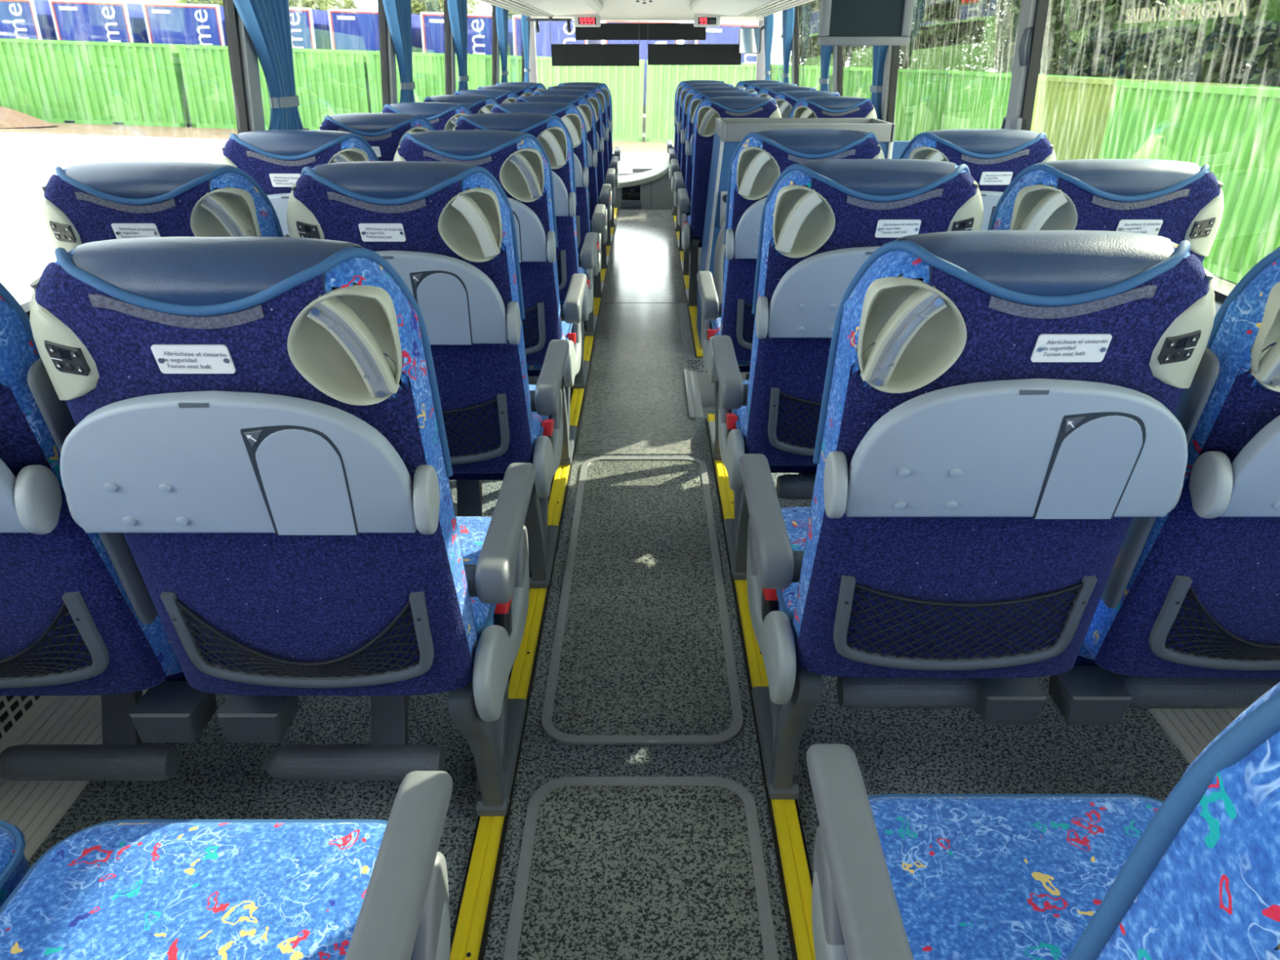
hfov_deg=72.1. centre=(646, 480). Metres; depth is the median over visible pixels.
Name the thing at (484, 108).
handle
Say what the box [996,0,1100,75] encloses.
tree
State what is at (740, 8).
luggage rack
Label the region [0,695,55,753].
grille
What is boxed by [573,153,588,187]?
tray
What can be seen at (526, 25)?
curtain
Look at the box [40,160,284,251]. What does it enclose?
seat
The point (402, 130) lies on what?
handle
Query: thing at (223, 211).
handle
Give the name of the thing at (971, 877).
seat cushion
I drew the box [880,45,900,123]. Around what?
trim
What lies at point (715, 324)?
seat cushion
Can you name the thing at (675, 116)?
tray
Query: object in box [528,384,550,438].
seat cushion
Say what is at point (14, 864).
seat
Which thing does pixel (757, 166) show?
handle
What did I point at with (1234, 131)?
fence
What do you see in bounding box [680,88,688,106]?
handle
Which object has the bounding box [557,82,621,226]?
seat
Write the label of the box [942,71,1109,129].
fence
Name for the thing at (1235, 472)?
tray
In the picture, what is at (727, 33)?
box trailer
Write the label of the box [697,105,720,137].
handle
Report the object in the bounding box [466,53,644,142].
fence
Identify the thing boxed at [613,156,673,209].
console
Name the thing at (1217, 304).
trim
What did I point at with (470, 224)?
handle
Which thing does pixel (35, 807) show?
duct
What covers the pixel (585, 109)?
handle
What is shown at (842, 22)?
monitor
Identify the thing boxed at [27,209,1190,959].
floor
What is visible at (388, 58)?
trim
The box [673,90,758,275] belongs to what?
seat
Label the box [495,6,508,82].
curtain
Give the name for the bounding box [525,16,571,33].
grab bar
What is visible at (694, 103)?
handle
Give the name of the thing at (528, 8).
luggage rack
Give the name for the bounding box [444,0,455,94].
trim
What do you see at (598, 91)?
seat
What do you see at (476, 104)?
seat
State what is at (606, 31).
sunshade
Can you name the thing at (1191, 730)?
duct
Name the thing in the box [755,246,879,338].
tray
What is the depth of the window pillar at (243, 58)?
2.73 m
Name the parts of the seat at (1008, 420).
recline lever, armrest, grab handle, pocket frame, backrest, warning plate, armrest, control panel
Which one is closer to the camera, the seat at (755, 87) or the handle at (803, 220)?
the handle at (803, 220)
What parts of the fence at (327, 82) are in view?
corner post, rail, rail, rail, corner post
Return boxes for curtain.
[232,0,304,130]
[382,0,415,102]
[447,0,469,91]
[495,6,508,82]
[521,14,530,82]
[764,13,773,79]
[782,7,794,83]
[818,45,832,91]
[870,45,888,119]
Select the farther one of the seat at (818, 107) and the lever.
the seat at (818, 107)
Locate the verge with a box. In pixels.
[0,123,674,152]
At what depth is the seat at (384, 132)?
3.13 m
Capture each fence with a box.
[0,38,203,127]
[177,44,380,129]
[364,50,471,112]
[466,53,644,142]
[644,59,830,142]
[828,66,1012,141]
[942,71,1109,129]
[1030,75,1264,160]
[1098,80,1279,284]
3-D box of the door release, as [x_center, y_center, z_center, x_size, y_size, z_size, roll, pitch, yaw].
[0.365,-1.240,4.038,0.050,0.160,0.030,0,26,0]
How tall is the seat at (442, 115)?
0.989 m
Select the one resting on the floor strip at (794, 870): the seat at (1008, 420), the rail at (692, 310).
the seat at (1008, 420)
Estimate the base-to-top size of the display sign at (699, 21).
0.095 m
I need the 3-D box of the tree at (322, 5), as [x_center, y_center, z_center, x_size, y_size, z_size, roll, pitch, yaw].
[-19.180,-25.363,49.663,5.792,6.909,5.405,-2,26,-4]
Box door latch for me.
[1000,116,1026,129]
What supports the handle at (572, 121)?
on the seat at (569, 114)
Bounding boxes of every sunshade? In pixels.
[550,26,639,66]
[575,22,706,39]
[647,20,742,65]
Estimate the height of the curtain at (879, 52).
0.790 m
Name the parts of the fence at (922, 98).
rail, rail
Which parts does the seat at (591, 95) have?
backrest, handle, armrest, recline lever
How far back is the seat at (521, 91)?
6.01 m
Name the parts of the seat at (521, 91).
backrest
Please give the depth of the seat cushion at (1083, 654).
1.51 m
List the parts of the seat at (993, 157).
grab handle, handle, backrest, warning plate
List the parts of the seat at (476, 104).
handle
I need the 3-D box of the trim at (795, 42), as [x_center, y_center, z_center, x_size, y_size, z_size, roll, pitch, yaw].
[1.252,-3.615,7.416,0.131,1.060,0.120,0,26,0]
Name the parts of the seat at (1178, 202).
grab handle, handle, backrest, warning plate, control panel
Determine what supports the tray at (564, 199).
on the seat at (552, 133)
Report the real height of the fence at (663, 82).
2.632 m
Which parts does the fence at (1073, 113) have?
rail, rail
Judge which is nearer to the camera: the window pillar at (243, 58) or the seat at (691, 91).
the window pillar at (243, 58)
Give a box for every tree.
[172,0,222,6]
[288,0,359,11]
[376,0,479,14]
[490,4,519,19]
[779,0,872,67]
[860,0,1020,71]
[988,0,1048,72]
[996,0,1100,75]
[1039,0,1204,81]
[1131,0,1279,87]
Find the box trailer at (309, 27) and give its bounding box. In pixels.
[288,7,332,49]
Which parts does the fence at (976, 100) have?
corner post, rail, rail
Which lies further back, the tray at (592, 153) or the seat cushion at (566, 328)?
the tray at (592, 153)
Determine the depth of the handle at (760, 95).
5.84 m
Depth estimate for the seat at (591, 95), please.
5.43 m
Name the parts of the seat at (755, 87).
backrest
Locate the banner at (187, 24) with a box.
[141,2,227,45]
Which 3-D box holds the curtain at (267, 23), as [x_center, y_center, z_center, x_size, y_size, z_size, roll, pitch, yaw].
[-1.201,-1.311,2.818,0.122,0.790,0.615,0,26,0]
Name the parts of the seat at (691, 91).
armrest, backrest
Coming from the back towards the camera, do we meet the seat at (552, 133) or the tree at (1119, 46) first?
the tree at (1119, 46)
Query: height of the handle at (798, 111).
0.148 m
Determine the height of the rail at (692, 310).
0.027 m
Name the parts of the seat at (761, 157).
recline lever, armrest, pocket frame, grab handle, handle, backrest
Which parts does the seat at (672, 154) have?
armrest, backrest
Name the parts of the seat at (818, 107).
grab handle, handle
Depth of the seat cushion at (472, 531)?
1.68 m
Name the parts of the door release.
knob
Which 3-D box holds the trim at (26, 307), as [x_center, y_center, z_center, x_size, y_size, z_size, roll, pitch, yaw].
[-1.305,-1.312,3.836,0.050,0.019,12.650,0,26,0]
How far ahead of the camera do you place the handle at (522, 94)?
6.01 m
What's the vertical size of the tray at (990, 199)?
0.198 m
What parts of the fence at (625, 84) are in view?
rail, rail, rail, corner post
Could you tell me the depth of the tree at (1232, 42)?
20.60 m
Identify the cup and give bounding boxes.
[1273,942,1279,950]
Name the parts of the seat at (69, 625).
pocket frame, backrest, footrest stem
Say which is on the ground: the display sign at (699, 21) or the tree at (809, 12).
the tree at (809, 12)
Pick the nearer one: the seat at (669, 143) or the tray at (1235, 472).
the tray at (1235, 472)
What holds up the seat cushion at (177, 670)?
on the seat at (69, 625)
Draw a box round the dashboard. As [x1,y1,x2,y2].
[617,164,662,176]
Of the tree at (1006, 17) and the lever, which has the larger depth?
the tree at (1006, 17)
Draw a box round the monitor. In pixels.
[817,0,914,45]
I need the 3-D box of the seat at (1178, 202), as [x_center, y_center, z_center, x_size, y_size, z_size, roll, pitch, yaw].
[0.986,-0.370,2.163,0.565,0.839,0.685,0,26,0]
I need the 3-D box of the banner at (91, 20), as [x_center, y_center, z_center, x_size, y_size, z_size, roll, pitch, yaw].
[-20.745,-18.549,38.781,2.810,3.980,12.024,2,26,-1]
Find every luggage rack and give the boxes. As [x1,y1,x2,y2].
[478,0,603,17]
[688,0,814,17]
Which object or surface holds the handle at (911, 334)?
on the seat at (1008, 420)
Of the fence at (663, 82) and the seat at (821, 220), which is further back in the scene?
the fence at (663, 82)
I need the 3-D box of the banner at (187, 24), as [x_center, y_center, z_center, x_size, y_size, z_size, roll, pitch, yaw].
[-17.325,-18.454,38.826,2.810,3.980,12.024,2,26,-1]
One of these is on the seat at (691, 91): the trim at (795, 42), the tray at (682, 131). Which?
the tray at (682, 131)
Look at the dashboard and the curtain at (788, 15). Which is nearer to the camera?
the curtain at (788, 15)
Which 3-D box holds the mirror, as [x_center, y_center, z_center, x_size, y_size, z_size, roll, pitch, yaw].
[1.082,-4.537,8.930,0.284,0.383,0.070,0,26,0]
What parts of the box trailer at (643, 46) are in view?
corner trim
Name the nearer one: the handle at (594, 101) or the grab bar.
the handle at (594, 101)
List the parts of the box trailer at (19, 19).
corner trim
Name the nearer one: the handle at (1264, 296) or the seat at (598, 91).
the handle at (1264, 296)
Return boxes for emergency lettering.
[1124,0,1244,23]
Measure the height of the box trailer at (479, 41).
3.980 m
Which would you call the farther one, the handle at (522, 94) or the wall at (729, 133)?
the handle at (522, 94)
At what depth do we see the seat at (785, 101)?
5.12 m
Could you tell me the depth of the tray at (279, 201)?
2.44 m
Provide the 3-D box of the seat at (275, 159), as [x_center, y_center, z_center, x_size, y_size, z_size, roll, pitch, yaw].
[-1.016,-0.633,2.879,0.565,0.989,0.685,0,26,0]
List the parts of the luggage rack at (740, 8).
plate, service panel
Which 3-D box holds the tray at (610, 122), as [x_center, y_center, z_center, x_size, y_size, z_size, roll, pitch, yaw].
[-0.489,-2.807,6.831,0.451,0.198,0.091,0,26,0]
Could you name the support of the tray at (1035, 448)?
on the seat at (1008, 420)
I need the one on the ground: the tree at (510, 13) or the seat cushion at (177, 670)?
the tree at (510, 13)
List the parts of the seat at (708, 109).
armrest, recline lever, grab handle, backrest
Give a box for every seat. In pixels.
[0,282,217,780]
[0,770,453,959]
[0,820,30,907]
[26,236,535,816]
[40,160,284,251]
[219,129,379,235]
[284,160,568,588]
[318,112,435,160]
[381,102,472,130]
[393,129,586,465]
[423,94,499,114]
[453,89,518,103]
[453,112,598,388]
[476,84,533,97]
[490,102,605,335]
[495,82,546,93]
[515,94,611,297]
[533,89,615,268]
[546,84,618,245]
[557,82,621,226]
[666,80,724,215]
[668,82,733,231]
[671,86,744,250]
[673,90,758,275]
[677,96,782,306]
[697,128,884,460]
[711,159,983,579]
[735,80,782,90]
[739,230,1219,799]
[744,82,797,93]
[757,86,816,98]
[773,90,840,118]
[788,96,876,118]
[806,681,1279,959]
[898,128,1056,230]
[988,159,1223,263]
[1048,246,1279,724]
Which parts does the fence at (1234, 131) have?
corner post, rail, rail, rail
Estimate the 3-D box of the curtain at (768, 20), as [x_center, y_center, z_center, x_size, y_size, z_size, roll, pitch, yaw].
[1.201,-4.154,8.702,0.122,0.790,0.517,0,26,0]
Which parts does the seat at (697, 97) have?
recline lever, armrest, grab handle, backrest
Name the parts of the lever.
plate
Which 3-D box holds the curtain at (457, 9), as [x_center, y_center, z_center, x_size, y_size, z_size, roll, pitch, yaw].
[-1.201,-2.706,5.706,0.122,0.790,0.566,0,26,0]
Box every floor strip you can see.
[449,207,618,959]
[705,413,815,959]
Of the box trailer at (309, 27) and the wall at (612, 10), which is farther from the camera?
the box trailer at (309, 27)
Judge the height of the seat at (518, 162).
1.125 m
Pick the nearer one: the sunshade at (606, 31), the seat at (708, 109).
the seat at (708, 109)
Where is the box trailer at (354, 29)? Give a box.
[327,8,422,52]
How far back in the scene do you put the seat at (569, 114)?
3.96 m
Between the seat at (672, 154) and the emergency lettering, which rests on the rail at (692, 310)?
the seat at (672, 154)
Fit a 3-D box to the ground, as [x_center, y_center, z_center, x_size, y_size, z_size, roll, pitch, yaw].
[0.000,-14.886,37.231,180.000,5.490,160.000,0,26,0]
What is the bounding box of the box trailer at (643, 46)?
[604,21,679,114]
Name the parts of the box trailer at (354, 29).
corner trim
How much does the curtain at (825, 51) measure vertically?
0.790 m
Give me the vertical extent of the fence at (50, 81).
2.632 m
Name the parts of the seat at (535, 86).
backrest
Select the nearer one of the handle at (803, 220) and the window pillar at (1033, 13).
the handle at (803, 220)
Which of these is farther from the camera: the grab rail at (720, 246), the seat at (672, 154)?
the seat at (672, 154)
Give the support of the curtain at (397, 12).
hanging from the wall
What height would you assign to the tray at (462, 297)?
0.198 m
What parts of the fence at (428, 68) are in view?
corner post, rail, corner post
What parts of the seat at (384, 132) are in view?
warning plate, backrest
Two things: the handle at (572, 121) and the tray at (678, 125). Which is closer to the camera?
the handle at (572, 121)
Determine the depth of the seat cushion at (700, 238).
4.92 m
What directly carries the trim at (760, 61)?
attached to the wall
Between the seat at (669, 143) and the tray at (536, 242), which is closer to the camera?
the tray at (536, 242)
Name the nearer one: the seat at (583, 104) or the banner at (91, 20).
the seat at (583, 104)
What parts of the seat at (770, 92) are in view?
backrest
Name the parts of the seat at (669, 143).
armrest, backrest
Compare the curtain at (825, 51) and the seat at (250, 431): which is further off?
the curtain at (825, 51)
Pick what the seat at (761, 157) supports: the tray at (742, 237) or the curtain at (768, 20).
the tray at (742, 237)
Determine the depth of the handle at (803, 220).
1.78 m
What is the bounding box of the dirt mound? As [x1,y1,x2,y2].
[0,106,57,128]
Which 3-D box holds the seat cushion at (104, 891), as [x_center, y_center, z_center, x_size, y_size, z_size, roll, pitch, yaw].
[-0.495,0.550,0.922,0.452,0.097,0.425,0,26,0]
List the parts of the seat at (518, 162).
backrest, grab handle, pocket frame, armrest, recline lever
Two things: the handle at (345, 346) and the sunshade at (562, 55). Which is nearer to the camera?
the handle at (345, 346)
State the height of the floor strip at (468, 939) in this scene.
0.027 m
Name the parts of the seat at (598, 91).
backrest, armrest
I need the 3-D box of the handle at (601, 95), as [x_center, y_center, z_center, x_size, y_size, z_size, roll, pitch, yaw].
[-0.347,-2.595,6.065,0.121,0.148,0.077,0,26,0]
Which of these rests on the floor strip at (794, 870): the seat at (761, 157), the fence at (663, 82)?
the seat at (761, 157)
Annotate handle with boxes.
[190,185,262,236]
[287,281,404,405]
[328,146,369,163]
[398,125,429,146]
[437,185,502,262]
[444,112,467,129]
[477,103,494,113]
[499,146,544,202]
[502,96,516,103]
[520,92,533,96]
[536,125,567,168]
[560,112,582,147]
[576,103,591,133]
[587,97,599,121]
[595,92,604,113]
[601,88,608,105]
[677,84,683,101]
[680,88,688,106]
[684,93,693,111]
[689,98,702,120]
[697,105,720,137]
[736,145,780,199]
[758,93,772,97]
[772,182,835,257]
[775,97,792,118]
[792,105,817,118]
[855,273,966,393]
[908,145,949,162]
[1008,182,1077,230]
[1248,281,1279,392]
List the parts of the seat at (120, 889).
armrest, recline lever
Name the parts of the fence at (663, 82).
corner post, rail, rail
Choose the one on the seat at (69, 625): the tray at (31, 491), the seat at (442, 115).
the tray at (31, 491)
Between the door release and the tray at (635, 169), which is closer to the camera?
the door release
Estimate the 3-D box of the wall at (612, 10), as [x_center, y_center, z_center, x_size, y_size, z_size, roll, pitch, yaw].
[0.000,-4.598,8.301,2.500,0.420,1.750,0,26,0]
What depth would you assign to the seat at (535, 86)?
6.73 m
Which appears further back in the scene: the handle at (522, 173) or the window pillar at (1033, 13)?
the window pillar at (1033, 13)
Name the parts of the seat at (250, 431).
control panel, armrest, warning plate, backrest, pocket frame, grab handle, footrest stem, armrest, recline lever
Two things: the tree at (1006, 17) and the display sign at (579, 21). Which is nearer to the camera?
the display sign at (579, 21)
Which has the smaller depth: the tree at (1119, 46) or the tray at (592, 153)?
the tray at (592, 153)
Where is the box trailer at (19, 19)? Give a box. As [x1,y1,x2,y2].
[0,0,57,39]
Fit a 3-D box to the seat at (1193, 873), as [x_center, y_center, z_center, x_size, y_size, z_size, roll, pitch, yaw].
[0.445,0.454,0.785,0.527,1.125,0.685,0,26,0]
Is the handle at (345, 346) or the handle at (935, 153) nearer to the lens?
the handle at (345, 346)
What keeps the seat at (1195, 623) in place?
attached to the seat at (1008, 420)
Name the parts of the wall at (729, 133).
panel, rail, panel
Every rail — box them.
[671,211,702,357]
[713,222,725,302]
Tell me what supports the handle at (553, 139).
on the seat at (552, 133)
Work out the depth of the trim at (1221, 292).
1.98 m
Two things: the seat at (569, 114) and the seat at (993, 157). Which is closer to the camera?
the seat at (993, 157)
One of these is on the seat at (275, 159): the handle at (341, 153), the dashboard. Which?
the handle at (341, 153)
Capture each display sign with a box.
[573,15,600,26]
[693,16,720,26]
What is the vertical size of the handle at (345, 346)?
0.148 m
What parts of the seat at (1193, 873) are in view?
recline lever, armrest, backrest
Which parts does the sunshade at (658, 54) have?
cord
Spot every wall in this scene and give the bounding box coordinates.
[519,0,764,21]
[696,118,910,348]
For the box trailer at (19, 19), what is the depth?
32.91 m
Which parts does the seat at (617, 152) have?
backrest, armrest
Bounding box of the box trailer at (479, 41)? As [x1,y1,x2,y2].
[419,11,513,55]
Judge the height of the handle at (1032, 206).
0.148 m
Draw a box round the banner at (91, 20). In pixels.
[48,0,149,43]
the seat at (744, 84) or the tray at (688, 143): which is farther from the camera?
the seat at (744, 84)
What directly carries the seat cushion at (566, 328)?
on the seat at (518, 162)
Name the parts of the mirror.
glass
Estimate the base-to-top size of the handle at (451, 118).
0.148 m
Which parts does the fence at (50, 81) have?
corner post, rail, rail, rail, corner post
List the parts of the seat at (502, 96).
backrest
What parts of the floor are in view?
hatch panel, hatch frame, hatch frame, hatch panel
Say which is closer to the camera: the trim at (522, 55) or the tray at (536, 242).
the tray at (536, 242)
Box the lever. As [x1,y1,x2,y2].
[1018,26,1032,68]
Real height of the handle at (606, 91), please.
0.148 m
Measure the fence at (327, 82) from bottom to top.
2.632 m
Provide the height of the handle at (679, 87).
0.148 m
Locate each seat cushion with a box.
[0,822,386,959]
[168,660,182,675]
[455,516,494,641]
[526,320,572,369]
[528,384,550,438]
[560,266,585,305]
[687,214,702,242]
[711,317,750,365]
[729,379,785,466]
[777,506,810,625]
[868,796,1162,959]
[1078,643,1093,659]
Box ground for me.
[0,114,1236,304]
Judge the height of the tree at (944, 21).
8.900 m
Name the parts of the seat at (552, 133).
backrest, grab handle, handle, pocket frame, armrest, recline lever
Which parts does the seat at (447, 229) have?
control panel, warning plate, backrest, footrest stem, handle, grab handle, pocket frame, armrest, recline lever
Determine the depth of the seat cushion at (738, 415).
2.30 m
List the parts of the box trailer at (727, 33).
corner trim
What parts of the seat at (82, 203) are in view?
control panel, warning plate, backrest, grab handle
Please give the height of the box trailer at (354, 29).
3.980 m
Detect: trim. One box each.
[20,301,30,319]
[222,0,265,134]
[377,0,397,108]
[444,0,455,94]
[492,4,499,85]
[520,16,764,82]
[521,42,524,82]
[791,5,799,86]
[832,45,843,96]
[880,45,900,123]
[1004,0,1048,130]
[1210,280,1232,303]
[1214,300,1222,316]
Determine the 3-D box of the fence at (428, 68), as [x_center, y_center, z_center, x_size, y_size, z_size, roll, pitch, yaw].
[-7.959,-13.778,31.352,3.127,2.632,2.472,2,26,-1]
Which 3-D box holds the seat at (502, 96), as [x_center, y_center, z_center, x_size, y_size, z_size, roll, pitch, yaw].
[-1.022,-2.104,5.722,0.552,0.812,0.684,0,26,0]
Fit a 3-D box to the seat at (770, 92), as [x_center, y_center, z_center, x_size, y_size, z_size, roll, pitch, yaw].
[0.992,-2.366,6.264,0.552,0.812,0.684,0,26,0]
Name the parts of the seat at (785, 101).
handle, backrest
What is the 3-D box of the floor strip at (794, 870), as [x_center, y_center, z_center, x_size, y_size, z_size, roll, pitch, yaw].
[0.270,0.946,1.090,0.060,0.027,5.540,0,26,0]
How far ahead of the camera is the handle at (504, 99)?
5.29 m
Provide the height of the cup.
0.148 m
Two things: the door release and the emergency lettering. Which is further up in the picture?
the emergency lettering
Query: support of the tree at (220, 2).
on the ground
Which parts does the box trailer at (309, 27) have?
corner trim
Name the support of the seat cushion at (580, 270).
on the seat at (552, 133)
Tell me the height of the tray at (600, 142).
0.198 m
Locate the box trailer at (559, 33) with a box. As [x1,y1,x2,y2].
[511,14,601,57]
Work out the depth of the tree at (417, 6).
51.83 m
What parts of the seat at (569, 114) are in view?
backrest, handle, grab handle, pocket frame, armrest, recline lever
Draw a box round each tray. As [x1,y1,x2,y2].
[0,458,62,534]
[60,390,439,534]
[266,192,290,235]
[374,250,520,344]
[507,197,555,262]
[551,170,575,217]
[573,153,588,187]
[586,140,597,167]
[596,132,604,152]
[603,124,608,141]
[608,118,613,132]
[632,166,657,172]
[674,115,677,126]
[676,120,681,133]
[680,125,686,143]
[685,135,692,155]
[725,197,766,259]
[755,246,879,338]
[823,378,1187,519]
[979,191,1004,230]
[1189,415,1279,518]
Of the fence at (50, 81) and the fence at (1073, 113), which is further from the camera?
the fence at (50, 81)
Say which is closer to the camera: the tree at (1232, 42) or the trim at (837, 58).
the trim at (837, 58)
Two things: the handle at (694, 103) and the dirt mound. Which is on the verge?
the dirt mound
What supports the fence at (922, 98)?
on the ground
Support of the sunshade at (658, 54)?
attached to the wall at (612, 10)
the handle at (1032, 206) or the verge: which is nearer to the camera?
the handle at (1032, 206)
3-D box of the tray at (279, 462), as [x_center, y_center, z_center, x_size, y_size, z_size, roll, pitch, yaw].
[-0.489,-0.023,1.067,0.451,0.198,0.092,0,26,0]
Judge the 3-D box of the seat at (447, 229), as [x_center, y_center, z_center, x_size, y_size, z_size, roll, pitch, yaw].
[-0.474,-0.223,2.188,0.527,1.125,0.685,0,26,0]
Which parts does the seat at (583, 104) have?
backrest, handle, grab handle, pocket frame, recline lever, armrest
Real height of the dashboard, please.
0.659 m
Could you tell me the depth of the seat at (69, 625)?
1.27 m
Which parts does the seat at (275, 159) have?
warning plate, backrest, grab handle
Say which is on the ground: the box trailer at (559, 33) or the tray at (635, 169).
the box trailer at (559, 33)
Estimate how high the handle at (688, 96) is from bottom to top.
0.148 m
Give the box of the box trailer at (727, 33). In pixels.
[684,22,758,63]
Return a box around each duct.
[0,688,147,861]
[1147,708,1246,764]
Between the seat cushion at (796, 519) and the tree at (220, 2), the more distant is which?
the tree at (220, 2)
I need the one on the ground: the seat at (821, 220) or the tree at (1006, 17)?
the tree at (1006, 17)
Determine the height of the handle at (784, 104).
0.148 m
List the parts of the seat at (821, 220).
recline lever, armrest, pocket frame, grab handle, handle, footrest stem, backrest, warning plate, control panel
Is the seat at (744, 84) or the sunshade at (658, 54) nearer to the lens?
the seat at (744, 84)
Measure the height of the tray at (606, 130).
0.198 m
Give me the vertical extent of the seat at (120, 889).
1.114 m
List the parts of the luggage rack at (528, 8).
service panel, plate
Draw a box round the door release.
[720,191,727,226]
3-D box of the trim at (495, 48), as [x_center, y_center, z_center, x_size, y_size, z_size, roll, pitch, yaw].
[-1.252,-3.572,7.326,0.131,1.060,0.120,0,26,0]
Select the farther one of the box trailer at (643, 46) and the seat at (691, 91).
the box trailer at (643, 46)
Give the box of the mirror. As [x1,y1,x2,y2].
[737,25,764,53]

